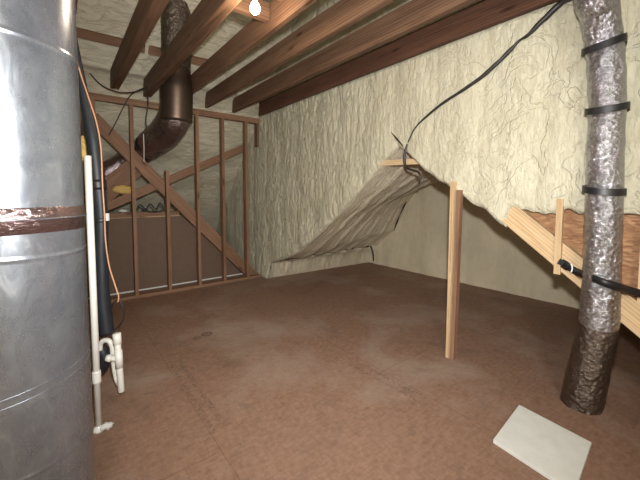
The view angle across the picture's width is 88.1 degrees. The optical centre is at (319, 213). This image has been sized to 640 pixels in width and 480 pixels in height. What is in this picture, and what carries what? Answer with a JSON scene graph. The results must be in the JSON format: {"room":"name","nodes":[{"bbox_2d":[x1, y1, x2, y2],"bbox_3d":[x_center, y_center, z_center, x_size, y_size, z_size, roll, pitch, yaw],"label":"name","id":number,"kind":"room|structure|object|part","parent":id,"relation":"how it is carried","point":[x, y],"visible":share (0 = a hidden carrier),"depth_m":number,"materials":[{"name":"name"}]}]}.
{"room":"attic","nodes":[
{"label":"attic","id":0,"kind":"room"},
{"bbox_2d":[88,92,260,306],"bbox_3d":[-2.263,-0.165,4.110,3.330,2.446,0.101,-3,4,-38],"label":"wall","id":1,"kind":"structure","parent":0,"point":[131,103],"depth_m":4.53,"materials":[{"name":"brown wood"}]},
{"bbox_3d":[-2.265,-1.347,4.043,3.330,0.078,0.093,-3,4,-38],"label":"plate","id":2,"kind":"part","parent":1,"relation":"part of","materials":[{"name":"brown wood"}]},
{"bbox_3d":[-2.265,1.036,4.183,3.330,0.040,0.093,-3,4,-38],"label":"plate","id":3,"kind":"part","parent":1,"relation":"part of","materials":[{"name":"brown wood"}]},
{"bbox_2d":[96,113,257,274],"bbox_3d":[-1.818,-0.022,4.562,2.220,2.381,0.039,-3,4,-38],"label":"rafter","id":4,"kind":"object","parent":1,"relation":"attached to","point":[114,139],"visible":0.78,"depth_m":4.34,"materials":[{"name":"brown wood"}]},
{"bbox_2d":[107,145,242,210],"bbox_3d":[-1.906,-0.528,4.526,1.894,0.974,0.038,-3,4,-38],"label":"rafter","id":5,"kind":"object","parent":4,"relation":"attached to","point":[146,189],"visible":0.67,"depth_m":4.49,"materials":[{"name":"brown wood"}]},
{"bbox_2d":[84,160,140,203],"bbox_3d":[-2.563,-0.342,4.085,0.675,0.660,0.036,-3,4,-38],"label":"rafter","id":6,"kind":"object","parent":5,"relation":"attached to","point":[120,175],"visible":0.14,"depth_m":4.11,"materials":[{"name":"brown wood"}]},
{"bbox_2d":[112,185,130,194],"bbox_3d":[-2.435,-0.295,4.114,0.260,0.122,0.062,-3,4,-38],"label":"insulation batt","id":7,"kind":"object","parent":5,"relation":"on","point":[122,189],"visible":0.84,"depth_m":4.09,"materials":[{"name":"yellow"}]},
{"bbox_2d":[76,0,299,229],"bbox_3d":[-2.267,-1.677,3.597,4.200,5.651,5.660,-3,4,-38],"label":"ceiling","id":8,"kind":"structure","parent":0,"point":[110,17],"depth_m":4.26,"materials":[{"name":"plastic"}]},
{"bbox_2d":[81,135,86,160],"bbox_3d":[-1.528,-0.423,2.126,0.103,0.169,0.105,-3,4,-38],"label":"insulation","id":9,"kind":"object","parent":8,"relation":"attached to","point":[83,141],"visible":0.2,"depth_m":2.11},
{"bbox_2d":[76,27,145,52],"bbox_3d":[-2.639,-1.785,3.092,1.800,0.094,0.093,-3,4,-38],"label":"beam","id":10,"kind":"structure","parent":8,"relation":"attached to","point":[82,33],"depth_m":3.38,"materials":[{"name":"brown wood"}]},
{"bbox_2d":[103,0,192,176],"bbox_3d":[-2.089,-1.649,4.006,1.636,2.579,0.555,2,4,27],"label":"duct","id":11,"kind":"object","parent":8,"relation":"attached to","point":[174,117],"visible":0.63,"depth_m":3.56,"materials":[{"name":"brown metal"}]},
{"bbox_2d":[148,45,207,65],"bbox_3d":[-1.627,-1.831,3.874,0.680,0.092,0.092,-2,4,-36],"label":"beam","id":12,"kind":"structure","parent":8,"relation":"attached to","point":[153,50],"depth_m":3.75,"materials":[{"name":"brown wood"}]},
{"bbox_2d":[205,0,394,107],"bbox_3d":[0.498,-1.354,1.862,0.041,0.188,6.530,-3,4,-38],"label":"joist","id":13,"kind":"object","parent":8,"relation":"attached to","point":[343,14],"visible":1,"depth_m":2.67,"materials":[{"name":"brown wood"}]},
{"bbox_2d":[232,0,477,112],"bbox_3d":[0.799,-1.369,2.111,0.041,0.188,6.550,-3,4,-38],"label":"joist","id":14,"kind":"object","parent":8,"relation":"attached to","point":[414,14],"visible":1,"depth_m":2.70,"materials":[{"name":"brown wood"}]},
{"bbox_3d":[-1.803,-1.386,2.392,0.040,0.188,2.610,-3,4,-38],"label":"joist","id":15,"kind":"object","parent":8,"relation":"attached to","visible":0},
{"bbox_2d":[77,39,114,336],"bbox_3d":[-1.373,-0.195,2.017,0.241,1.906,0.094,1,3,10],"label":"hose","id":16,"kind":"object","parent":15,"relation":"hanging from","point":[105,317],"visible":0.65,"depth_m":1.99,"materials":[{"name":"black plastic"}]},
{"bbox_2d":[78,63,118,301],"bbox_3d":[-1.326,-0.234,1.960,0.224,1.544,0.008,0,3,0],"label":"wire","id":17,"kind":"object","parent":16,"relation":"attached to","point":[78,63],"visible":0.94,"depth_m":1.96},
{"bbox_2d":[111,299,124,329],"bbox_3d":[-1.313,0.663,2.143,0.100,0.219,0.008,0,3,0],"label":"cable","id":18,"kind":"object","parent":16,"relation":"attached to","point":[117,299],"visible":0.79,"depth_m":2.14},
{"bbox_2d":[273,146,439,276],"bbox_3d":[1.526,0.202,3.796,2.130,1.769,4.890,-3,4,-38],"label":"sloped wall","id":19,"kind":"structure","parent":0,"point":[372,215],"depth_m":4.68,"materials":[{"name":"fabric"}]},
{"bbox_2d":[286,246,368,259],"bbox_3d":[0.194,0.637,5.486,1.879,0.060,0.117,-3,4,-38],"label":"dark sealant","id":20,"kind":"object","parent":19,"relation":"attached to","point":[366,246],"visible":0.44,"depth_m":5.49,"materials":[{"name":"black"}]},
{"bbox_2d":[394,201,406,229],"bbox_3d":[1.370,0.007,5.578,0.031,0.608,0.308,-3,4,-38],"label":"dark sealant","id":21,"kind":"object","parent":19,"relation":"attached to","point":[406,201],"visible":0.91,"depth_m":5.60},
{"bbox_2d":[88,262,639,479],"bbox_3d":[-0.350,1.144,3.105,6.400,0.050,9.600,-3,4,-38],"label":"floor","id":22,"kind":"structure","parent":0,"point":[344,372],"depth_m":2.29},
{"bbox_2d":[0,0,94,479],"bbox_3d":[-0.983,-1.360,0.947,0.426,5.204,0.426,-3,4,-38],"label":"duct","id":23,"kind":"object","parent":22,"relation":"on","point":[46,411],"visible":1,"depth_m":0.95,"materials":[{"name":"silver metal"}]},
{"bbox_2d":[84,155,103,433],"bbox_3d":[-1.219,0.446,1.780,0.060,1.500,0.060,-3,4,-38],"label":"pvc pipe","id":24,"kind":"object","parent":22,"relation":"on","point":[96,373],"visible":0.88,"depth_m":1.77,"materials":[{"name":"white plastic"}]},
{"bbox_2d":[100,422,113,430],"bbox_3d":[-1.177,1.176,1.830,0.070,0.040,0.056,-3,4,-38],"label":"paper scrap","id":25,"kind":"object","parent":22,"relation":"on","point":[107,425],"visible":1,"depth_m":1.82,"materials":[{"name":"white paper"}]},
{"bbox_2d":[99,332,124,392],"bbox_3d":[-1.336,0.940,2.116,0.193,0.384,0.090,2,4,35],"label":"trap","id":26,"kind":"object","parent":22,"relation":"on","point":[115,357],"visible":0.95,"depth_m":2.08,"materials":[{"name":"white plastic"}]},
{"bbox_2d":[99,344,109,376],"bbox_3d":[-1.444,0.968,2.189,0.106,0.229,0.076,0,3,-8],"label":"black elbow","id":27,"kind":"object","parent":26,"relation":"attached to","point":[104,366],"visible":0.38,"depth_m":2.17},
{"bbox_2d":[85,211,241,296],"bbox_3d":[-2.427,0.509,4.464,3.060,1.059,0.103,-3,4,-38],"label":"wall panel","id":28,"kind":"object","parent":22,"relation":"on","point":[151,227],"visible":0.42,"depth_m":4.55,"materials":[{"name":"brown wood"}]},
{"bbox_2d":[136,202,163,212],"bbox_3d":[-2.282,-0.079,4.442,0.349,0.138,0.018,-3,4,-38],"label":"wire bundle","id":29,"kind":"object","parent":28,"relation":"on","point":[159,203],"visible":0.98,"depth_m":4.45,"materials":[{"name":"black plastic"}]},
{"bbox_2d":[88,273,242,298],"bbox_3d":[-2.252,1.021,4.580,2.640,0.020,0.012,-3,4,-38],"label":"floor strip","id":30,"kind":"object","parent":22,"relation":"on","point":[239,273],"visible":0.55,"depth_m":4.70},
{"bbox_2d":[445,182,462,359],"bbox_3d":[1.052,0.451,2.592,0.072,1.396,0.077,-3,4,-38],"label":"support post","id":31,"kind":"object","parent":22,"relation":"on","point":[456,196],"visible":1,"depth_m":2.58,"materials":[{"name":"brown wood"}]},
{"bbox_2d":[493,405,590,479],"bbox_3d":[1.152,1.190,1.718,0.458,0.021,0.392,-3,4,-38],"label":"board","id":32,"kind":"object","parent":22,"relation":"on","point":[555,452],"visible":1,"depth_m":1.69,"materials":[{"name":"white"}]},
{"bbox_2d":[560,0,630,415],"bbox_3d":[1.519,-0.493,1.824,0.539,3.437,0.296,-3,4,-38],"label":"flexible duct","id":33,"kind":"object","parent":22,"relation":"on","point":[586,380],"visible":0.98,"depth_m":1.76,"materials":[{"name":"silver metal"}]},
{"bbox_2d":[215,0,639,278],"bbox_3d":[0.408,-1.714,3.413,0.140,5.630,9.192,-3,4,-38],"label":"wall","id":34,"kind":"structure","parent":0,"point":[516,137],"depth_m":2.60,"materials":[{"name":"plastic"}]},
{"bbox_2d":[380,159,418,165],"bbox_3d":[0.759,-0.469,3.031,0.036,0.066,0.528,-3,4,-38],"label":"cleat","id":35,"kind":"object","parent":34,"relation":"attached to","point":[408,161],"visible":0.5,"depth_m":3.06,"materials":[{"name":"brown wood"}]},
{"bbox_2d":[403,144,420,183],"bbox_3d":[0.804,-0.434,2.887,0.024,0.358,0.190,-3,4,-38],"label":"cable","id":36,"kind":"object","parent":34,"relation":"attached to","point":[405,149],"visible":1,"depth_m":2.92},
{"bbox_2d":[553,199,563,274],"bbox_3d":[1.489,0.144,2.062,0.030,0.470,0.034,-3,4,-38],"label":"stud","id":37,"kind":"object","parent":34,"relation":"attached to","point":[559,226],"visible":1,"depth_m":2.05,"materials":[{"name":"brown wood"}]},
{"bbox_2d":[557,259,639,296],"bbox_3d":[1.544,0.372,1.843,0.217,0.164,0.426,-3,4,-38],"label":"cable","id":38,"kind":"object","parent":37,"relation":"hanging from","point":[566,265],"visible":0.99,"depth_m":1.75,"materials":[{"name":"black rubber"}]},
{"bbox_3d":[1.484,0.300,2.037,0.008,0.035,0.029,-3,29,-38],"label":"nail plate","id":39,"kind":"part","parent":38,"relation":"part of","materials":[{"name":"black plastic"}]},
{"bbox_2d":[501,207,639,337],"bbox_3d":[1.744,0.576,1.810,0.061,1.234,1.488,-3,4,-38],"label":"rafter","id":40,"kind":"object","parent":34,"relation":"attached to","point":[630,308],"depth_m":2.11,"materials":[{"name":"brown wood"}]},
{"bbox_3d":[1.707,0.614,1.823,0.016,1.154,1.422,-3,4,-38],"label":"rafter strip","id":41,"kind":"part","parent":40,"relation":"part of","materials":[{"name":"beige wood"}]},
{"bbox_2d":[637,257,639,302],"bbox_3d":[1.763,0.270,1.788,0.050,0.450,0.050,-3,4,-38],"label":"stud","id":42,"kind":"object","parent":40,"relation":"on","point":[638,298],"visible":0.5,"depth_m":1.79,"materials":[{"name":"brown wood"}]},
{"bbox_2d":[369,181,580,308],"bbox_3d":[2.464,0.177,4.311,0.032,1.750,5.500,-3,4,-38],"label":"wall","id":43,"kind":"structure","parent":0,"point":[493,256],"depth_m":4.71,"materials":[{"name":"plastic"}]},
{"bbox_2d":[525,209,639,297],"bbox_3d":[2.308,0.529,1.226,0.012,1.400,3.220,-3,4,-38],"label":"wall","id":44,"kind":"structure","parent":0,"point":[573,233],"depth_m":1.91,"materials":[{"name":"brown wood"}]},
{"bbox_3d":[0.594,-2.454,-0.091,4.200,3.677,3.684,-3,4,-38],"label":"ceiling","id":45,"kind":"structure","parent":0,"visible":0},
{"bbox_2d":[110,0,168,88],"bbox_3d":[-0.287,-1.313,1.131,0.082,0.191,6.350,-3,4,-38],"label":"joist","id":46,"kind":"object","parent":45,"relation":"attached to","point":[147,13],"visible":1,"depth_m":2.51,"materials":[{"name":"brown wood"}]},
{"bbox_2d":[89,73,145,92],"bbox_3d":[-2.242,-1.465,3.620,0.676,0.296,0.012,0,3,0],"label":"cable","id":47,"kind":"object","parent":46,"relation":"hanging from","point":[89,73],"visible":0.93,"depth_m":3.62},
{"bbox_2d":[143,0,241,96],"bbox_3d":[-0.057,-1.327,1.387,0.083,0.190,6.470,-3,4,-38],"label":"joist","id":48,"kind":"object","parent":45,"relation":"attached to","point":[206,17],"visible":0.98,"depth_m":2.57,"materials":[{"name":"brown wood"}]},
{"bbox_2d":[109,87,144,134],"bbox_3d":[-2.152,-1.228,3.834,0.619,0.635,0.012,0,3,0],"label":"cable","id":49,"kind":"object","parent":48,"relation":"hanging from","point":[144,87],"visible":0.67,"depth_m":3.83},
{"bbox_2d":[145,86,148,137],"bbox_3d":[-1.903,-1.115,3.641,0.041,0.564,0.012,0,3,0],"label":"cable","id":50,"kind":"object","parent":48,"relation":"hanging from","point":[146,86],"visible":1,"depth_m":3.64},
{"bbox_2d":[191,0,316,92],"bbox_3d":[0.358,-1.331,1.459,0.040,0.188,6.070,-3,4,-38],"label":"joist","id":51,"kind":"object","parent":45,"relation":"attached to","point":[255,32],"visible":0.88,"depth_m":2.61,"materials":[{"name":"brown wood"}]},
{"bbox_2d":[232,0,269,22],"bbox_3d":[-0.482,-1.404,2.240,0.300,0.120,0.038,-3,4,-38],"label":"blocking","id":52,"kind":"object","parent":51,"relation":"attached to","point":[243,7],"visible":0.8,"depth_m":2.27,"materials":[{"name":"brown wood"}]},
{"bbox_3d":[-0.335,-1.413,2.052,0.300,0.036,0.130,-3,4,-38],"label":"board","id":53,"kind":"object","parent":51,"relation":"attached to","visible":0},
{"bbox_2d":[250,0,259,14],"bbox_3d":[-0.396,-1.302,2.011,0.110,0.176,0.110,-3,4,-38],"label":"light bulb","id":54,"kind":"object","parent":53,"relation":"hanging from","point":[254,7],"visible":1,"depth_m":1.99,"materials":[{"name":"white glass"}]},
{"bbox_2d":[258,0,558,115],"bbox_3d":[1.115,-1.381,2.321,0.042,0.188,6.490,-3,4,-38],"label":"joist","id":55,"kind":"object","parent":45,"relation":"attached to","point":[484,14],"visible":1,"depth_m":2.72,"materials":[{"name":"brown wood"}]},
{"bbox_2d":[408,0,571,141],"bbox_3d":[1.152,-0.966,2.398,0.051,0.742,1.237,-2,4,-36],"label":"cable","id":56,"kind":"object","parent":55,"relation":"attached to","point":[560,3],"visible":1,"depth_m":2.25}
]}

